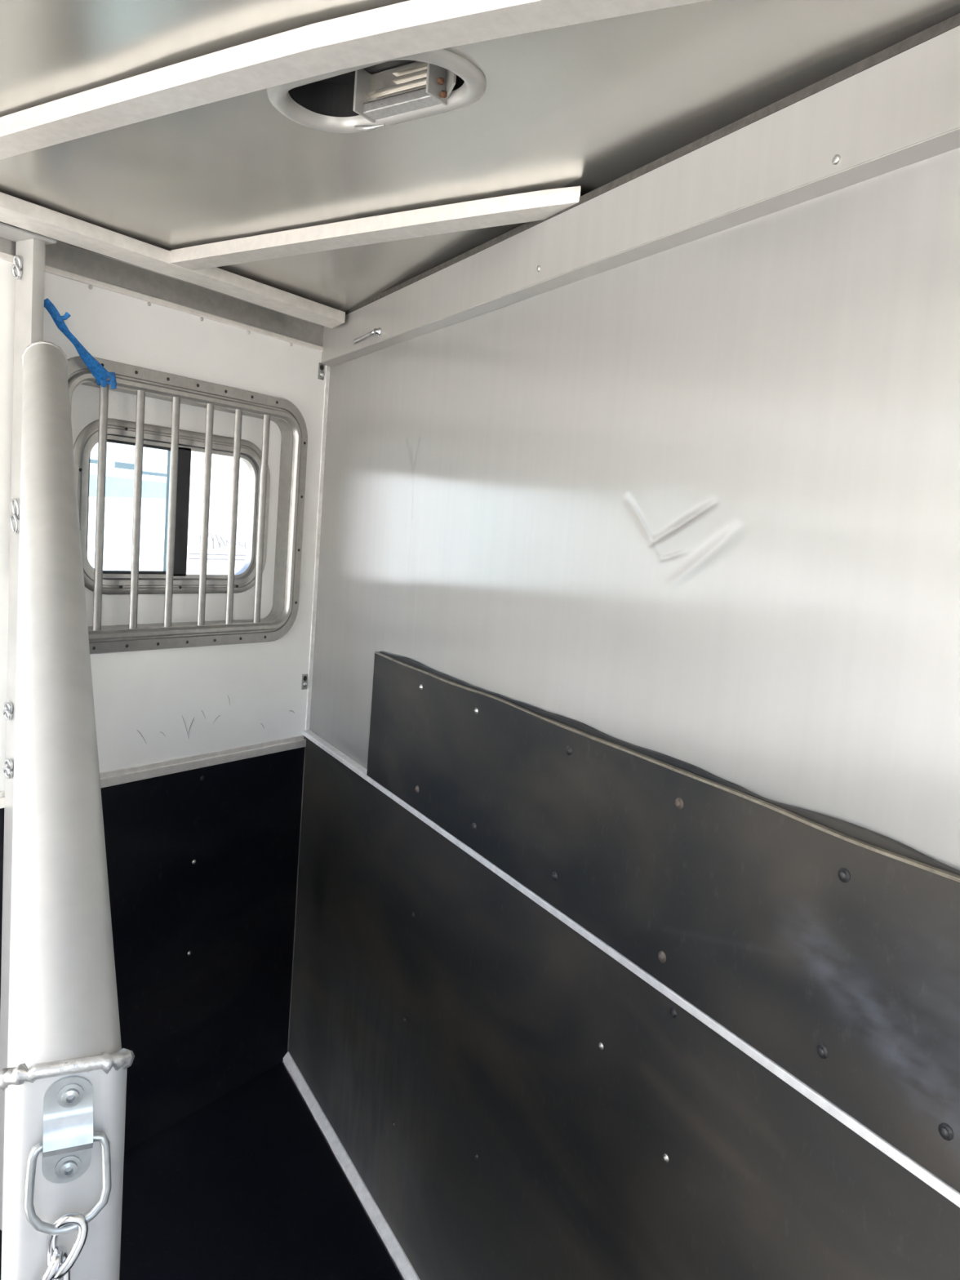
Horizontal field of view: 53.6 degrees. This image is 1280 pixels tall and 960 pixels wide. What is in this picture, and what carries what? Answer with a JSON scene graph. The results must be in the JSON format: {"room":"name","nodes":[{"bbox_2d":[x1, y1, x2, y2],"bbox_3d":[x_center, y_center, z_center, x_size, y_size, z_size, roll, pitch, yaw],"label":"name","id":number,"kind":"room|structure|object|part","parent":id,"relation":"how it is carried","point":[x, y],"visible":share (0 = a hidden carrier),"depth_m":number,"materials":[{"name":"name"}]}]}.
{"room":"horse trailer interior","nodes":[
{"label":"horse trailer interior","id":0,"kind":"room"},
{"bbox_2d":[0,237,325,791],"bbox_3d":[-1.099,0.214,1.884,0.080,2.212,4.100,9,8,33],"label":"wall","id":1,"kind":"structure","parent":0,"point":[151,706],"depth_m":2.28,"materials":[{"name":"metal"}]},
{"bbox_2d":[0,746,304,1151],"bbox_3d":[-1.400,0.857,1.510,0.013,0.952,3.078,9,8,33],"label":"wall panel","id":2,"kind":"object","parent":1,"relation":"attached to","point":[202,863],"visible":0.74,"depth_m":2.49,"materials":[{"name":"black rubber"}]},
{"bbox_2d":[0,734,306,808],"bbox_3d":[-1.357,0.367,1.464,0.014,0.033,3.100,9,8,33],"label":"trim","id":3,"kind":"structure","parent":1,"relation":"attached to","point":[123,775],"depth_m":2.40,"materials":[{"name":"metal"}]},
{"bbox_2d":[66,355,307,653],"bbox_3d":[-0.724,-0.305,2.318,0.084,0.646,0.759,9,8,33],"label":"window","id":4,"kind":"structure","parent":1,"relation":"in","point":[134,610],"depth_m":2.33,"materials":[{"name":"silver metal"}]},
{"bbox_2d":[44,297,116,389],"bbox_3d":[-0.830,-0.613,1.980,0.041,0.146,0.202,6,7,14],"label":"strap","id":5,"kind":"object","parent":4,"relation":"attached to","point":[97,370],"visible":0.99,"depth_m":1.99,"materials":[{"name":"blue fabric"}]},
{"bbox_3d":[-0.743,-0.313,2.326,0.030,0.398,0.580,9,8,33],"label":"frame","id":6,"kind":"part","parent":4,"relation":"part of","materials":[{"name":"grey metal"}]},
{"bbox_2d":[301,674,307,689],"bbox_3d":[-0.497,0.120,2.704,0.010,0.044,0.022,9,8,33],"label":"bolt","id":7,"kind":"object","parent":1,"relation":"attached to","point":[304,677],"visible":1,"depth_m":2.70,"materials":[{"name":"metal"}]},
{"bbox_2d":[287,364,330,1051],"bbox_3d":[-0.493,0.230,2.729,0.017,2.058,0.027,9,8,33],"label":"trim","id":8,"kind":"structure","parent":1,"relation":"attached to","point":[327,368],"depth_m":2.69,"materials":[{"name":"metal"}]},
{"bbox_2d":[317,362,324,380],"bbox_3d":[-0.433,-0.737,2.605,0.010,0.044,0.022,9,8,33],"label":"bolt","id":9,"kind":"object","parent":1,"relation":"attached to","point":[321,366],"visible":1,"depth_m":2.60,"materials":[{"name":"metal"}]},
{"bbox_2d":[0,0,959,328],"bbox_3d":[-0.107,-0.708,1.190,2.250,0.121,4.150,9,8,33],"label":"ceiling","id":10,"kind":"structure","parent":0,"point":[146,134],"depth_m":1.30,"materials":[{"name":"metal"}]},
{"bbox_3d":[-1.188,-0.748,1.221,0.090,0.028,2.999,9,8,33],"label":"roof rail","id":11,"kind":"part","parent":10,"relation":"part of","materials":[{"name":"metal"}]},
{"bbox_2d":[266,48,486,133],"bbox_3d":[-0.137,-0.737,1.238,0.316,0.069,0.172,9,8,33],"label":"roof vent","id":12,"kind":"object","parent":10,"relation":"attached to","point":[371,96],"visible":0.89,"depth_m":1.28,"materials":[{"name":"plastic"}]},
{"bbox_3d":[-0.157,-0.747,1.300,0.004,0.058,0.042,9,8,33],"label":"plate","id":13,"kind":"part","parent":12,"relation":"part of","materials":[{"name":"plastic"}]},
{"bbox_3d":[-0.054,-0.733,1.232,0.004,0.058,0.042,9,8,33],"label":"plate","id":14,"kind":"part","parent":12,"relation":"part of","materials":[{"name":"plastic"}]},
{"bbox_2d":[309,13,959,870],"bbox_3d":[0.078,0.354,1.702,0.078,2.153,2.390,1,7,-28],"label":"wall","id":15,"kind":"structure","parent":0,"point":[665,460],"depth_m":1.27,"materials":[{"name":"metal"}]},
{"bbox_2d":[281,1051,420,1279],"bbox_3d":[-0.022,1.402,1.809,0.031,0.037,2.390,1,7,-28],"label":"trim","id":16,"kind":"structure","parent":15,"relation":"attached to","point":[402,1264],"depth_m":2.33,"materials":[{"name":"metal"}]},
{"bbox_2d":[352,327,381,344],"bbox_3d":[-0.279,-0.735,2.297,0.016,0.020,0.174,1,7,-28],"label":"wall hook","id":17,"kind":"object","parent":15,"relation":"attached to","point":[378,331],"visible":1,"depth_m":2.25,"materials":[{"name":"metal"}]},
{"bbox_3d":[-0.206,-0.192,2.229,0.003,1.070,1.056,1,7,-28],"label":"wall panel","id":18,"kind":"part","parent":15,"relation":"part of","materials":[{"name":"metal"}]},
{"bbox_2d":[288,737,959,1279],"bbox_3d":[0.025,0.910,1.751,0.017,0.960,2.376,1,7,-28],"label":"lower wall panel","id":19,"kind":"object","parent":15,"relation":"attached to","point":[514,1101],"visible":1,"depth_m":1.63,"materials":[{"name":"black rubber"}]},
{"bbox_2d":[302,729,959,1207],"bbox_3d":[0.058,0.425,1.699,0.024,0.012,2.386,1,7,-28],"label":"trim","id":20,"kind":"structure","parent":15,"relation":"attached to","point":[932,1180],"depth_m":1.26,"materials":[{"name":"metal"}]},
{"bbox_2d":[366,651,959,1192],"bbox_3d":[0.188,0.299,1.459,0.025,0.309,1.878,1,7,-28],"label":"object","id":21,"kind":"object","parent":15,"relation":"attached to","point":[829,946],"visible":1,"depth_m":1.21,"materials":[{"name":"black rubber"}]},
{"bbox_3d":[0.355,-0.032,1.190,0.005,1.070,1.340,1,7,-28],"label":"wall panel","id":22,"kind":"part","parent":15,"relation":"part of","materials":[{"name":"metal"}]},
{"bbox_3d":[-0.289,1.479,1.416,2.230,0.068,4.100,9,8,33],"label":"floor","id":23,"kind":"structure","parent":0,"visible":0},
{"bbox_2d":[0,1062,402,1279],"bbox_3d":[-0.576,1.465,0.986,2.137,0.012,3.068,9,8,33],"label":"floor mat","id":24,"kind":"object","parent":23,"relation":"on","point":[246,1185],"visible":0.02,"depth_m":2.23,"materials":[{"name":"black rubber"}]},
{"bbox_2d":[0,222,134,1279],"bbox_3d":[-0.822,0.351,1.232,0.568,2.104,1.550,1,7,-27],"label":"divider","id":25,"kind":"object","parent":24,"relation":"on","point":[64,1064],"visible":1,"depth_m":0.80,"materials":[{"name":"metal"}]},
{"bbox_2d":[2,702,12,719],"bbox_3d":[-0.971,0.146,1.952,0.024,0.038,0.014,9,8,33],"label":"post latch","id":26,"kind":"object","parent":25,"relation":"attached to","point":[8,710],"visible":1,"depth_m":1.95,"materials":[{"name":"metal"}]},
{"bbox_2d":[3,758,13,778],"bbox_3d":[-0.975,0.266,1.962,0.024,0.043,0.014,9,8,33],"label":"post latch","id":27,"kind":"object","parent":25,"relation":"attached to","point":[9,768],"visible":1,"depth_m":1.96,"materials":[{"name":"metal"}]},
{"bbox_2d":[9,497,19,533],"bbox_3d":[-0.931,-0.248,1.900,0.024,0.071,0.014,9,8,33],"label":"post latch","id":28,"kind":"object","parent":25,"relation":"attached to","point":[15,516],"visible":0.98,"depth_m":1.90,"materials":[{"name":"metal"}]},
{"bbox_2d":[11,254,22,279],"bbox_3d":[-0.904,-0.728,1.853,0.024,0.045,0.014,9,8,33],"label":"post latch","id":29,"kind":"object","parent":25,"relation":"attached to","point":[18,267],"visible":1,"depth_m":1.85,"materials":[{"name":"metal"}]},
{"bbox_3d":[-0.959,0.260,1.975,0.062,2.098,0.026,9,8,33],"label":"hinge post","id":30,"kind":"part","parent":25,"relation":"part of","materials":[{"name":"metal"}]},
{"bbox_3d":[-1.022,-0.769,1.638,0.082,0.005,0.578,9,8,33],"label":"plate","id":31,"kind":"part","parent":25,"relation":"part of","materials":[{"name":"metal"}]},
{"bbox_2d":[40,1212,88,1279],"bbox_3d":[-0.295,0.481,0.646,0.049,0.190,0.023,1,7,-25],"label":"chain","id":32,"kind":"object","parent":25,"relation":"hanging from","point":[59,1263],"visible":1,"depth_m":0.64,"materials":[{"name":"metal"}]},
{"bbox_3d":[-0.342,0.889,0.747,0.078,1.219,0.078,1,7,-26],"label":"post","id":33,"kind":"part","parent":25,"relation":"part of","materials":[{"name":"metal"}]},
{"label":"outside","id":34,"kind":"structure","parent":0,"visible":0},
{"label":"ground","id":35,"kind":"structure","parent":34,"visible":0},
{"bbox_2d":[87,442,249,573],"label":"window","id":36,"kind":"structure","parent":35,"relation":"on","point":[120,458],"depth_m":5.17,"materials":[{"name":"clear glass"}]}
]}

